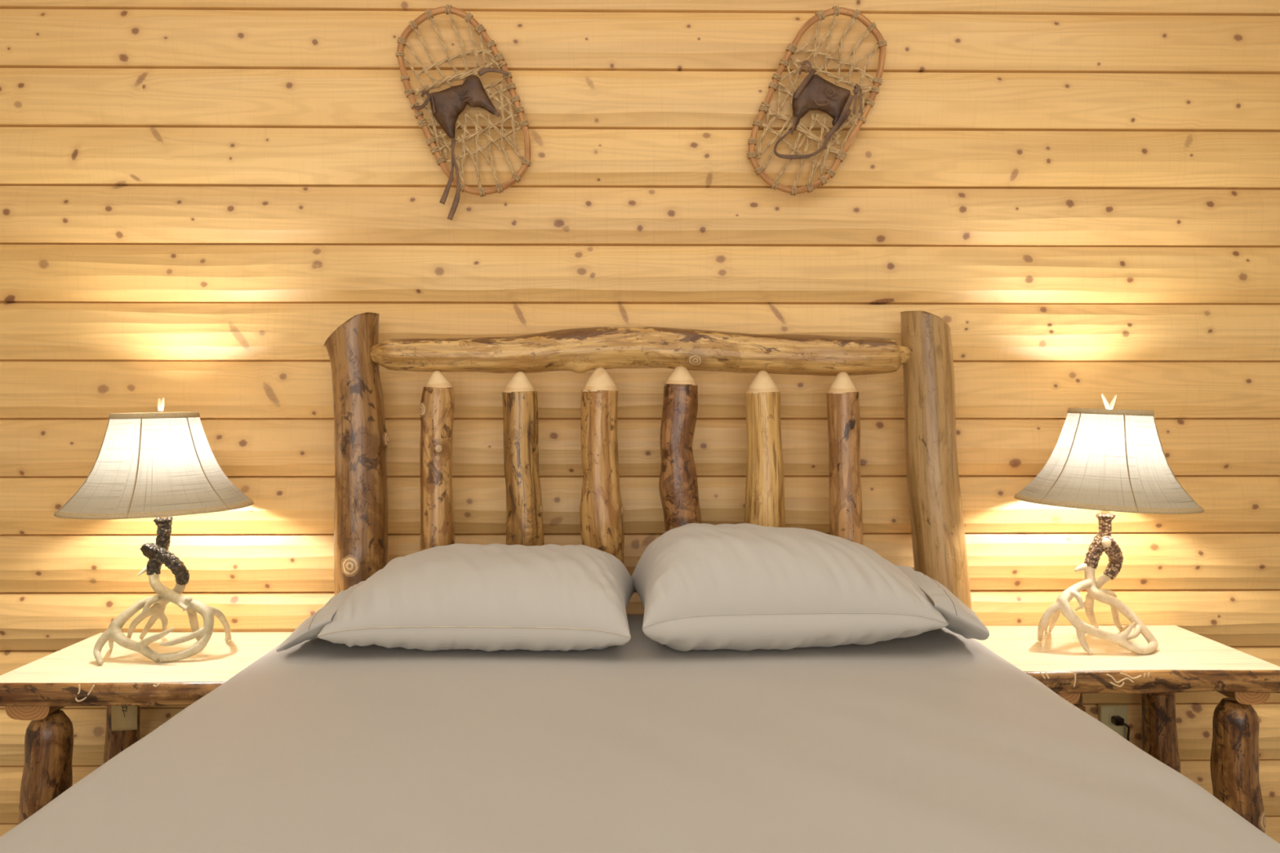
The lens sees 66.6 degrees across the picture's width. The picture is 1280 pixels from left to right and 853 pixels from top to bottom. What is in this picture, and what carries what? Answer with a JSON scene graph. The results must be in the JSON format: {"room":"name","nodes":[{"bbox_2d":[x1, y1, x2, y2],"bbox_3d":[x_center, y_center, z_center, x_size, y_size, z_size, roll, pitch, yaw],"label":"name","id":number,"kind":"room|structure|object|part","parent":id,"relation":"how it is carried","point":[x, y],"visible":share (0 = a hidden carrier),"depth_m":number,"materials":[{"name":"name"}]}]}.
{"room":"cabin bedroom","nodes":[
{"label":"cabin bedroom","id":0,"kind":"room"},
{"bbox_2d":[0,0,1279,844],"bbox_3d":[-0.035,-0.093,2.487,4.700,2.812,0.035,0,1,-1],"label":"wall","id":1,"kind":"structure","parent":0,"point":[196,196],"depth_m":2.47,"materials":[{"name":"brown wood"}]},
{"bbox_2d":[395,4,531,220],"bbox_3d":[-0.440,-0.780,2.419,0.336,0.536,0.044,0,1,-1],"label":"snowshoe","id":2,"kind":"object","parent":1,"relation":"attached to","point":[446,104],"visible":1,"depth_m":2.42,"materials":[{"name":"brown wicker"}]},
{"bbox_3d":[-0.464,-0.871,2.429,0.196,0.078,0.005,0,1,-1],"label":"cross cord","id":3,"kind":"part","parent":2,"relation":"part of","materials":[{"name":"beige fabric"}]},
{"bbox_2d":[746,5,887,195],"bbox_3d":[0.443,-0.816,2.430,0.350,0.472,0.045,0,1,-1],"label":"snowshoe","id":4,"kind":"object","parent":1,"relation":"attached to","point":[815,92],"visible":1,"depth_m":2.44,"materials":[{"name":"brown wicker"}]},
{"bbox_3d":[0.412,-0.740,2.444,0.190,0.116,0.006,0,1,-1],"label":"cross cord","id":5,"kind":"part","parent":4,"relation":"part of","materials":[{"name":"beige fabric"}]},
{"bbox_2d":[1097,703,1127,740],"bbox_3d":[1.217,0.774,2.508,0.070,0.114,0.025,0,1,-1],"label":"power outlet","id":6,"kind":"object","parent":1,"relation":"attached to","point":[1105,711],"visible":0.52,"depth_m":2.50,"materials":[{"name":"beige plastic"}]},
{"bbox_2d":[1108,713,1120,724],"bbox_3d":[1.217,0.750,2.499,0.032,0.028,0.006,0,1,-1],"label":"receptacle","id":7,"kind":"object","parent":6,"relation":"attached to","point":[1110,715],"depth_m":2.50,"materials":[{"name":"beige plastic"}]},
{"bbox_3d":[-0.005,1.243,0.399,4.800,0.100,4.350,0,1,-1],"label":"floor","id":8,"kind":"structure","parent":0,"visible":0},
{"bbox_2d":[0,631,293,824],"bbox_3d":[-1.088,0.840,2.234,0.534,0.638,0.466,0,1,-1],"label":"nightstand","id":9,"kind":"object","parent":8,"relation":"on","point":[36,691],"visible":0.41,"depth_m":2.04,"materials":[{"name":"brown wood"}]},
{"bbox_3d":[-1.266,0.884,2.071,0.116,0.554,0.093,0,1,-1],"label":"leg","id":10,"kind":"part","parent":9,"relation":"part of","materials":[{"name":"brown wood"}]},
{"bbox_3d":[-1.277,0.910,2.401,0.086,0.489,0.085,1,1,42],"label":"leg","id":11,"kind":"part","parent":9,"relation":"part of","materials":[{"name":"brown wood"}]},
{"bbox_2d":[111,706,137,731],"bbox_3d":[-1.243,0.692,2.349,0.062,0.084,0.006,0,1,-1],"label":"paper tag","id":12,"kind":"object","parent":9,"relation":"hanging from","point":[122,717],"visible":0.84,"depth_m":2.35,"materials":[{"name":"beige paper"}]},
{"bbox_2d":[53,397,253,665],"bbox_3d":[-1.122,0.228,2.269,0.414,0.590,0.417,0,1,-14],"label":"lamp","id":13,"kind":"object","parent":9,"relation":"on","point":[162,466],"visible":1,"depth_m":2.17,"materials":[{"name":"white fabric"}]},
{"bbox_3d":[-1.122,0.080,2.267,0.412,0.223,0.414,0,1,-1],"label":"lamp shade","id":14,"kind":"part","parent":13,"relation":"part of","materials":[{"name":"fabric"}]},
{"bbox_3d":[-1.122,0.185,2.269,0.414,0.019,0.416,0,1,-1],"label":"trim","id":15,"kind":"part","parent":13,"relation":"part of","materials":[{"name":"fabric"}]},
{"bbox_3d":[-1.125,-0.026,2.263,0.189,0.016,0.191,0,1,-1],"label":"trim","id":16,"kind":"part","parent":13,"relation":"part of","materials":[{"name":"fabric"}]},
{"bbox_3d":[-1.104,0.290,2.258,0.111,0.159,0.099,0,1,-1],"label":"burr stem","id":17,"kind":"part","parent":13,"relation":"part of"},
{"bbox_2d":[324,311,971,609],"bbox_3d":[0.042,0.457,1.379,1.584,1.434,2.146,0,1,-1],"label":"headboard","id":18,"kind":"object","parent":8,"relation":"on","point":[361,435],"visible":0.47,"depth_m":2.32,"materials":[{"name":"brown wood"}]},
{"bbox_3d":[-0.686,0.378,2.373,0.157,1.302,0.132,0,1,-1],"label":"headboard post","id":19,"kind":"part","parent":18,"relation":"part of","materials":[{"name":"brown wood"}]},
{"bbox_3d":[0.003,-0.182,2.362,1.301,0.119,0.107,0,1,-1],"label":"rail","id":20,"kind":"part","parent":18,"relation":"part of","materials":[{"name":"brown wood"}]},
{"bbox_3d":[0.727,0.379,2.393,0.179,1.317,0.134,0,1,-1],"label":"headboard post","id":21,"kind":"part","parent":18,"relation":"part of","materials":[{"name":"brown wood"}]},
{"bbox_3d":[-0.010,0.649,1.378,1.425,0.330,1.830,0,1,-1],"label":"mattress","id":22,"kind":"object","parent":18,"relation":"on","visible":0},
{"bbox_2d":[0,614,1279,852],"bbox_3d":[-0.007,0.642,1.365,1.510,0.391,1.902,0,1,-1],"label":"sheet","id":23,"kind":"object","parent":22,"relation":"on","point":[932,741],"visible":0.84,"depth_m":1.30,"materials":[{"name":"grey fabric"}]},
{"bbox_2d":[275,543,635,652],"bbox_3d":[-0.353,0.344,2.048,0.692,0.183,0.462,0,1,-1],"label":"pillow","id":24,"kind":"object","parent":23,"relation":"on","point":[492,597],"visible":1,"depth_m":1.86,"materials":[{"name":"grey fabric"}]},
{"bbox_2d":[631,523,989,651],"bbox_3d":[0.327,0.322,2.060,0.692,0.226,0.467,0,1,-1],"label":"pillow","id":25,"kind":"object","parent":23,"relation":"on","point":[699,586],"visible":1,"depth_m":1.87,"materials":[{"name":"grey fabric"}]},
{"bbox_2d":[973,625,1279,833],"bbox_3d":[1.087,0.834,2.276,0.568,0.647,0.441,0,1,-1],"label":"nightstand","id":26,"kind":"object","parent":8,"relation":"on","point":[1184,660],"visible":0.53,"depth_m":2.11,"materials":[{"name":"brown wood"}]},
{"bbox_3d":[1.066,0.905,2.432,0.084,0.496,0.086,0,1,-1],"label":"leg","id":27,"kind":"part","parent":26,"relation":"part of","materials":[{"name":"brown wood"}]},
{"bbox_3d":[0.931,0.884,2.128,0.086,0.550,0.085,0,1,-1],"label":"leg","id":28,"kind":"part","parent":26,"relation":"part of","materials":[{"name":"brown wood"}]},
{"bbox_2d":[1013,393,1204,742],"bbox_3d":[1.111,0.402,2.304,0.427,0.957,0.404,0,1,-1],"label":"lamp","id":29,"kind":"object","parent":26,"relation":"on","point":[1105,460],"visible":0.98,"depth_m":2.21,"materials":[{"name":"white fabric"}]},
{"bbox_3d":[1.092,0.285,2.299,0.076,0.163,0.112,1,1,39],"label":"burr stem","id":30,"kind":"part","parent":29,"relation":"part of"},
{"bbox_3d":[1.098,0.073,2.297,0.399,0.228,0.402,0,1,-1],"label":"lamp shade","id":31,"kind":"part","parent":29,"relation":"part of","materials":[{"name":"fabric"}]},
{"bbox_3d":[1.098,0.177,2.299,0.401,0.026,0.404,0,1,-1],"label":"trim","id":32,"kind":"part","parent":29,"relation":"part of","materials":[{"name":"fabric"}]},
{"bbox_3d":[1.106,-0.034,2.294,0.183,0.019,0.185,0,1,-1],"label":"trim","id":33,"kind":"part","parent":29,"relation":"part of","materials":[{"name":"fabric"}]},
{"bbox_3d":[1.270,0.703,2.489,0.103,0.350,0.027,0,1,-12],"label":"power cord","id":34,"kind":"part","parent":29,"relation":"part of","materials":[{"name":"black plastic"}]},
{"bbox_3d":[1.304,0.906,2.436,0.094,0.496,0.086,0,1,-1],"label":"leg","id":35,"kind":"part","parent":26,"relation":"part of","materials":[{"name":"brown wood"}]},
{"bbox_3d":[1.310,0.880,2.134,0.104,0.561,0.095,0,1,-1],"label":"leg","id":36,"kind":"part","parent":26,"relation":"part of","materials":[{"name":"brown wood"}]}
]}

